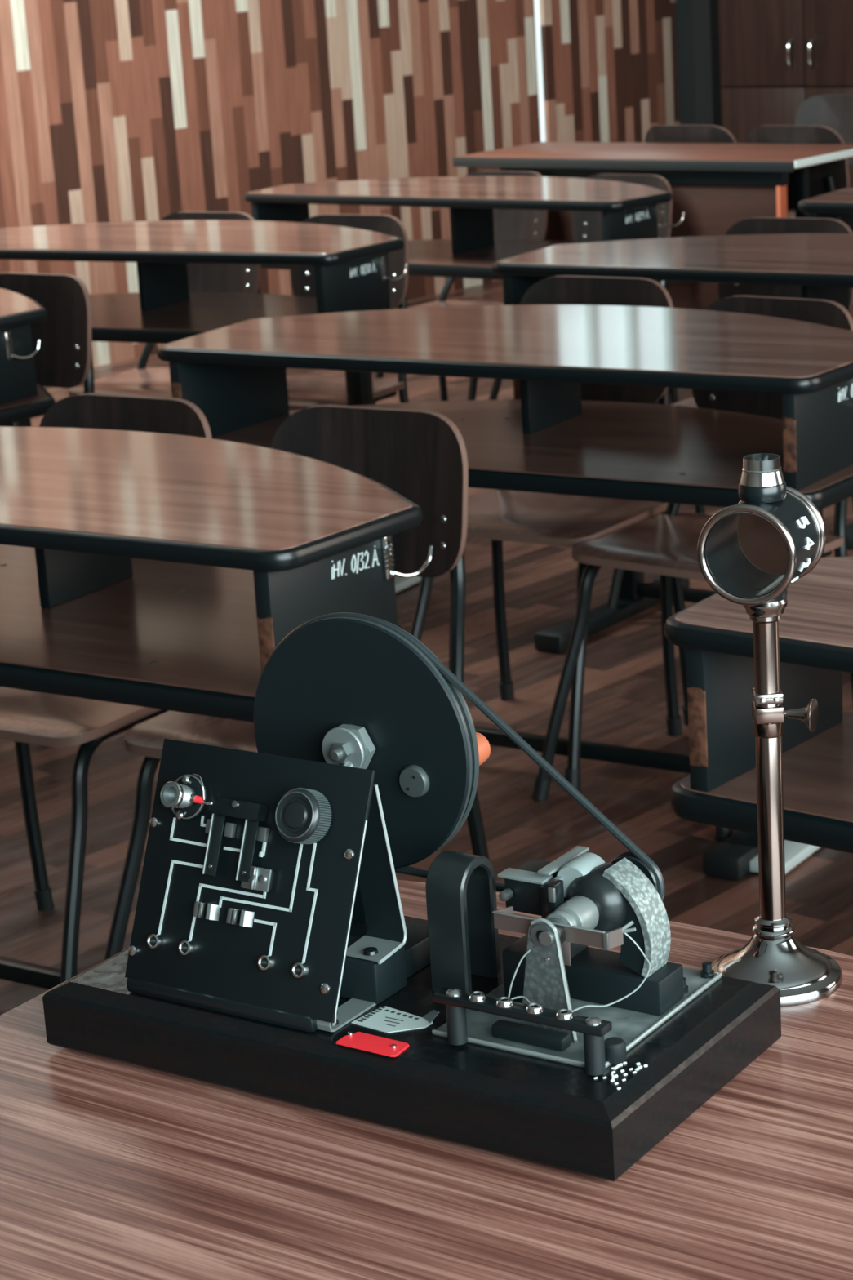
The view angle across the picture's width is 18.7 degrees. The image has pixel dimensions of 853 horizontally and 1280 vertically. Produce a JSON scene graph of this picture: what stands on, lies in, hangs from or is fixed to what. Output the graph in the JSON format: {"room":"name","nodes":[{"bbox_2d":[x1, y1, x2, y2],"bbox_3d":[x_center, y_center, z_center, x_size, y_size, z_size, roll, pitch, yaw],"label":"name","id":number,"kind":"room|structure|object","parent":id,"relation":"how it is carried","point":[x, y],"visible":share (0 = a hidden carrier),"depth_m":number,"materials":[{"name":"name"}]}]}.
{"room":"science classroom","nodes":[
{"label":"science classroom","id":0,"kind":"room"},
{"bbox_2d":[0,0,679,367],"bbox_3d":[-2.903,-1.860,6.746,0.150,3.100,11.560,11,21,42],"label":"wall","id":1,"kind":"structure","parent":0,"point":[111,110],"depth_m":9.26,"materials":[{"name":"brown wood"}]},
{"bbox_2d":[533,0,545,142],"bbox_3d":[0.425,-2.331,10.267,0.054,1.480,0.053,11,21,42],"label":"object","id":2,"kind":"structure","parent":1,"relation":"in","point":[537,19],"depth_m":10.27,"materials":[{"name":"white paint"}]},
{"bbox_2d":[0,280,852,1014],"bbox_3d":[0.403,0.292,4.268,9.000,0.100,11.960,11,21,42],"label":"floor","id":3,"kind":"structure","parent":0,"point":[624,704],"depth_m":4.37,"materials":[{"name":"laminate"}]},
{"bbox_2d":[0,288,55,426],"bbox_3d":[-1.164,-0.298,5.118,1.226,0.765,0.516,7,19,34],"label":"school desk","id":4,"kind":"object","parent":3,"relation":"on","point":[22,398],"visible":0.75,"depth_m":4.68,"materials":[{"name":"laminate"}]},
{"bbox_2d":[0,384,48,408],"bbox_3d":[-1.177,-0.500,5.062,1.206,0.020,0.495,7,19,34],"label":"shelf","id":5,"kind":"object","parent":4,"relation":"attached to","point":[33,396],"depth_m":4.69,"materials":[{"name":"laminate"}]},
{"bbox_2d":[0,272,94,393],"bbox_3d":[-0.877,-0.282,4.982,0.412,0.780,0.491,7,19,34],"label":"chair","id":6,"kind":"object","parent":3,"relation":"on","point":[64,357],"visible":0.32,"depth_m":5.04,"materials":[{"name":"brown wood"}]},
{"bbox_2d":[0,393,211,982],"bbox_3d":[-0.523,0.093,3.564,0.412,0.780,0.491,7,19,32],"label":"chair","id":7,"kind":"object","parent":3,"relation":"on","point":[27,717],"visible":0.34,"depth_m":3.50,"materials":[{"name":"brown wood"}]},
{"bbox_2d":[67,211,260,398],"bbox_3d":[-0.613,-0.578,6.005,0.412,0.768,0.491,6,18,32],"label":"chair","id":8,"kind":"object","parent":3,"relation":"on","point":[143,380],"visible":0.23,"depth_m":6.08,"materials":[{"name":"brown wood"}]},
{"bbox_2d":[0,220,421,592],"bbox_3d":[-0.555,-0.508,5.720,1.253,0.774,0.512,6,18,31],"label":"school desk","id":9,"kind":"object","parent":3,"relation":"on","point":[351,273],"visible":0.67,"depth_m":5.49,"materials":[{"name":"laminate"}]},
{"bbox_2d":[88,292,317,331],"bbox_3d":[-0.568,-0.714,5.662,1.233,0.020,0.491,6,18,31],"label":"shelf","id":10,"kind":"object","parent":9,"relation":"attached to","point":[178,311],"depth_m":5.61,"materials":[{"name":"laminate"}]},
{"bbox_2d":[0,426,433,989],"bbox_3d":[-0.490,0.162,3.296,1.228,0.778,0.503,7,19,32],"label":"school desk","id":11,"kind":"object","parent":3,"relation":"on","point":[166,571],"visible":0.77,"depth_m":2.96,"materials":[{"name":"laminate"}]},
{"bbox_2d":[0,544,261,697],"bbox_3d":[-0.503,-0.045,3.239,1.208,0.020,0.482,7,19,32],"label":"shelf","id":12,"kind":"object","parent":11,"relation":"attached to","point":[144,628],"depth_m":3.04,"materials":[{"name":"laminate"}]},
{"bbox_2d":[103,404,488,960],"bbox_3d":[-0.174,0.128,3.362,0.412,0.780,0.491,7,19,32],"label":"chair","id":13,"kind":"object","parent":3,"relation":"on","point":[420,455],"visible":0.38,"depth_m":3.40,"materials":[{"name":"brown wood"}]},
{"bbox_2d":[285,213,408,410],"bbox_3d":[-0.268,-0.540,5.801,0.412,0.764,0.491,6,18,32],"label":"chair","id":14,"kind":"object","parent":3,"relation":"on","point":[304,391],"visible":0.33,"depth_m":5.84,"materials":[{"name":"brown wood"}]},
{"bbox_2d":[0,880,852,1279],"bbox_3d":[0.187,0.695,1.265,1.236,0.765,0.893,8,19,34],"label":"table","id":15,"kind":"object","parent":3,"relation":"on","point":[110,1169],"visible":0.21,"depth_m":1.35,"materials":[{"name":"laminate"}]},
{"bbox_2d":[42,612,781,1181],"bbox_3d":[-0.011,0.119,1.493,0.387,0.244,0.221,7,19,33],"label":"apparatus","id":16,"kind":"object","parent":15,"relation":"on","point":[273,952],"visible":1,"depth_m":1.46,"materials":[{"name":"black metal"}]},
{"bbox_2d":[146,933,163,949],"bbox_3d":[-0.158,0.175,1.502,0.009,0.010,0.007,7,19,33],"label":"socket","id":17,"kind":"object","parent":16,"relation":"attached to","point":[154,940],"depth_m":1.50,"materials":[{"name":"silver metal"}]},
{"bbox_2d":[178,939,194,955],"bbox_3d":[-0.138,0.177,1.490,0.009,0.010,0.007,7,19,33],"label":"socket","id":18,"kind":"object","parent":16,"relation":"attached to","point":[186,947],"depth_m":1.49,"materials":[{"name":"silver metal"}]},
{"bbox_2d":[160,773,213,808],"bbox_3d":[-0.137,0.089,1.496,0.034,0.020,0.022,-4,16,0],"label":"socket","id":19,"kind":"object","parent":16,"relation":"attached to","point":[177,791],"depth_m":1.50,"materials":[{"name":"silver metal"}]},
{"bbox_2d":[257,954,274,971],"bbox_3d":[-0.091,0.182,1.459,0.009,0.010,0.007,7,19,33],"label":"socket","id":20,"kind":"object","parent":16,"relation":"attached to","point":[265,962],"depth_m":1.46,"materials":[{"name":"silver metal"}]},
{"bbox_2d":[291,961,308,978],"bbox_3d":[-0.071,0.185,1.446,0.009,0.010,0.007,7,19,33],"label":"socket","id":21,"kind":"object","parent":16,"relation":"attached to","point":[300,970],"depth_m":1.45,"materials":[{"name":"silver metal"}]},
{"bbox_2d":[322,727,364,768],"bbox_3d":[-0.050,0.066,1.537,0.030,0.030,0.003,7,19,33],"label":"nut","id":22,"kind":"object","parent":16,"relation":"in","point":[340,735],"depth_m":1.53,"materials":[{"name":"silver metal"}]},
{"bbox_2d":[357,1006,419,1026],"bbox_3d":[-0.020,0.213,1.454,0.030,0.001,0.023,7,19,33],"label":"print","id":23,"kind":"object","parent":16,"relation":"on","point":[367,1016],"depth_m":1.46,"materials":[{"name":"grey paper"}]},
{"bbox_2d":[697,453,843,1007],"bbox_3d":[0.203,0.051,1.536,0.082,0.326,0.082,-4,16,0],"label":"stand","id":24,"kind":"object","parent":15,"relation":"on","point":[750,551],"visible":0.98,"depth_m":1.52,"materials":[{"name":"grey metal"}]},
{"bbox_2d":[739,453,784,486],"bbox_3d":[0.194,-0.098,1.494,0.026,0.016,0.026,-4,16,0],"label":"cup","id":25,"kind":"object","parent":24,"relation":"on","point":[762,469],"depth_m":1.49,"materials":[{"name":"silver metal"}]},
{"bbox_2d":[737,480,786,502],"bbox_3d":[0.195,-0.087,1.497,0.028,0.009,0.028,9,20,39],"label":"cup","id":26,"kind":"object","parent":24,"relation":"on","point":[749,491],"depth_m":1.49,"materials":[{"name":"silver"}]},
{"bbox_2d":[752,578,787,603],"bbox_3d":[0.198,-0.028,1.514,0.026,0.010,0.026,-4,16,0],"label":"socket","id":27,"kind":"object","parent":24,"relation":"attached to","point":[760,586],"depth_m":1.51,"materials":[{"name":"silver metal"}]},
{"bbox_2d":[373,170,547,404],"bbox_3d":[0.085,-0.857,6.916,0.412,0.733,0.491,9,20,39],"label":"chair","id":28,"kind":"object","parent":3,"relation":"on","point":[519,224],"visible":0.16,"depth_m":7.00,"materials":[{"name":"brown wood"}]},
{"bbox_2d":[243,176,684,404],"bbox_3d":[0.143,-0.775,6.568,1.214,0.748,0.471,9,20,38],"label":"school desk","id":29,"kind":"object","parent":3,"relation":"on","point":[628,211],"visible":0.56,"depth_m":6.41,"materials":[{"name":"laminate"}]},
{"bbox_2d":[408,239,581,267],"bbox_3d":[0.132,-0.968,6.514,1.194,0.020,0.450,9,20,38],"label":"shelf","id":30,"kind":"object","parent":29,"relation":"attached to","point":[435,253],"depth_m":6.51,"materials":[{"name":"laminate"}]},
{"bbox_2d":[156,304,852,879],"bbox_3d":[0.212,-0.121,4.187,1.203,0.761,0.557,7,19,32],"label":"school desk","id":31,"kind":"object","parent":3,"relation":"on","point":[549,440],"visible":0.66,"depth_m":3.99,"materials":[{"name":"laminate"}]},
{"bbox_2d":[212,400,852,493],"bbox_3d":[0.200,-0.320,4.131,1.182,0.020,0.536,7,19,32],"label":"shelf","id":32,"kind":"object","parent":31,"relation":"attached to","point":[586,446],"depth_m":4.00,"materials":[{"name":"laminate"}]},
{"bbox_2d":[409,275,688,790],"bbox_3d":[0.197,-0.202,4.458,0.412,0.780,0.491,7,19,33],"label":"chair","id":33,"kind":"object","parent":3,"relation":"on","point":[498,516],"visible":0.42,"depth_m":4.49,"materials":[{"name":"brown wood"}]},
{"bbox_2d":[488,173,678,404],"bbox_3d":[0.394,-0.806,6.674,0.412,0.729,0.491,9,20,39],"label":"chair","id":34,"kind":"object","parent":3,"relation":"on","point":[586,226],"visible":0.16,"depth_m":6.74,"materials":[{"name":"brown wood"}]},
{"bbox_2d":[453,142,852,399],"bbox_3d":[0.645,-0.940,7.015,1.097,0.766,0.404,9,20,39],"label":"desk","id":35,"kind":"object","parent":3,"relation":"on","point":[716,187],"visible":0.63,"depth_m":6.72,"materials":[{"name":"brown wood"}]},
{"bbox_2d":[491,233,852,653],"bbox_3d":[0.769,-0.351,4.884,1.228,0.763,0.525,8,19,35],"label":"school desk","id":36,"kind":"object","parent":3,"relation":"on","point":[822,264],"visible":0.52,"depth_m":4.89,"materials":[{"name":"laminate"}]},
{"bbox_2d":[644,124,737,403],"bbox_3d":[0.894,-1.091,7.430,0.412,0.811,0.491,10,21,40],"label":"chair","id":37,"kind":"object","parent":3,"relation":"on","point":[660,133],"visible":0.06,"depth_m":7.14,"materials":[{"name":"brown wood"}]},
{"bbox_2d":[531,295,852,840],"bbox_3d":[0.453,-0.137,4.190,0.412,0.768,0.491,10,21,40],"label":"chair","id":38,"kind":"object","parent":3,"relation":"on","point":[665,544],"visible":0.37,"depth_m":4.23,"materials":[{"name":"brown wood"}]},
{"bbox_2d":[605,217,852,608],"bbox_3d":[0.633,-0.436,5.224,0.412,0.768,0.491,8,19,36],"label":"chair","id":39,"kind":"object","parent":3,"relation":"on","point":[755,225],"visible":0.11,"depth_m":5.33,"materials":[{"name":"brown wood"}]},
{"bbox_2d":[663,555,852,853],"bbox_3d":[0.853,0.361,2.312,1.226,0.765,0.516,9,20,38],"label":"school desk","id":40,"kind":"object","parent":3,"relation":"on","point":[815,625],"visible":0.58,"depth_m":2.41,"materials":[{"name":"laminate"}]},
{"bbox_2d":[680,712,852,822],"bbox_3d":[0.840,0.160,2.256,1.206,0.020,0.495,9,20,38],"label":"shelf","id":41,"kind":"object","parent":40,"relation":"attached to","point":[818,765],"depth_m":2.42,"materials":[{"name":"laminate"}]},
{"bbox_2d":[718,0,852,212],"bbox_3d":[1.581,-2.597,10.068,0.810,2.200,0.481,11,21,42],"label":"tall cabinet","id":42,"kind":"object","parent":3,"relation":"on","point":[775,55],"visible":0.56,"depth_m":10.09,"materials":[{"name":"brown wood"}]},
{"bbox_2d":[746,125,849,209],"bbox_3d":[1.148,-1.036,7.169,0.412,0.815,0.491,10,21,40],"label":"chair","id":43,"kind":"object","parent":3,"relation":"on","point":[831,176],"visible":0.15,"depth_m":6.87,"materials":[{"name":"brown wood"}]},
{"bbox_2d":[787,94,852,217],"bbox_3d":[1.197,-1.308,8.197,0.454,0.780,0.540,10,21,40],"label":"chair","id":44,"kind":"object","parent":3,"relation":"on","point":[834,112],"visible":0.09,"depth_m":8.32,"materials":[{"name":"brown"}]},
{"bbox_2d":[797,187,852,550],"bbox_3d":[1.441,-0.573,5.525,1.226,0.765,0.516,8,19,36],"label":"school desk","id":45,"kind":"object","parent":3,"relation":"on","point":[838,204],"visible":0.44,"depth_m":5.58,"materials":[{"name":"laminate"}]},
{"bbox_3d":[4.215,-2.642,7.971,8.750,3.100,0.150,11,21,42],"label":"wall","id":46,"kind":"structure","parent":0,"visible":0},
{"bbox_2d":[675,0,696,124],"bbox_3d":[1.078,-3.199,10.661,0.115,3.100,0.080,11,21,42],"label":"trim","id":47,"kind":"structure","parent":46,"relation":"attached to","point":[684,18],"depth_m":10.86,"materials":[{"name":"black"}]},
{"bbox_2d":[692,0,724,127],"bbox_3d":[1.139,-3.182,10.585,0.090,3.100,0.110,11,21,42],"label":"trim","id":48,"kind":"structure","parent":46,"relation":"attached to","point":[705,13],"depth_m":10.76,"materials":[{"name":"black"}]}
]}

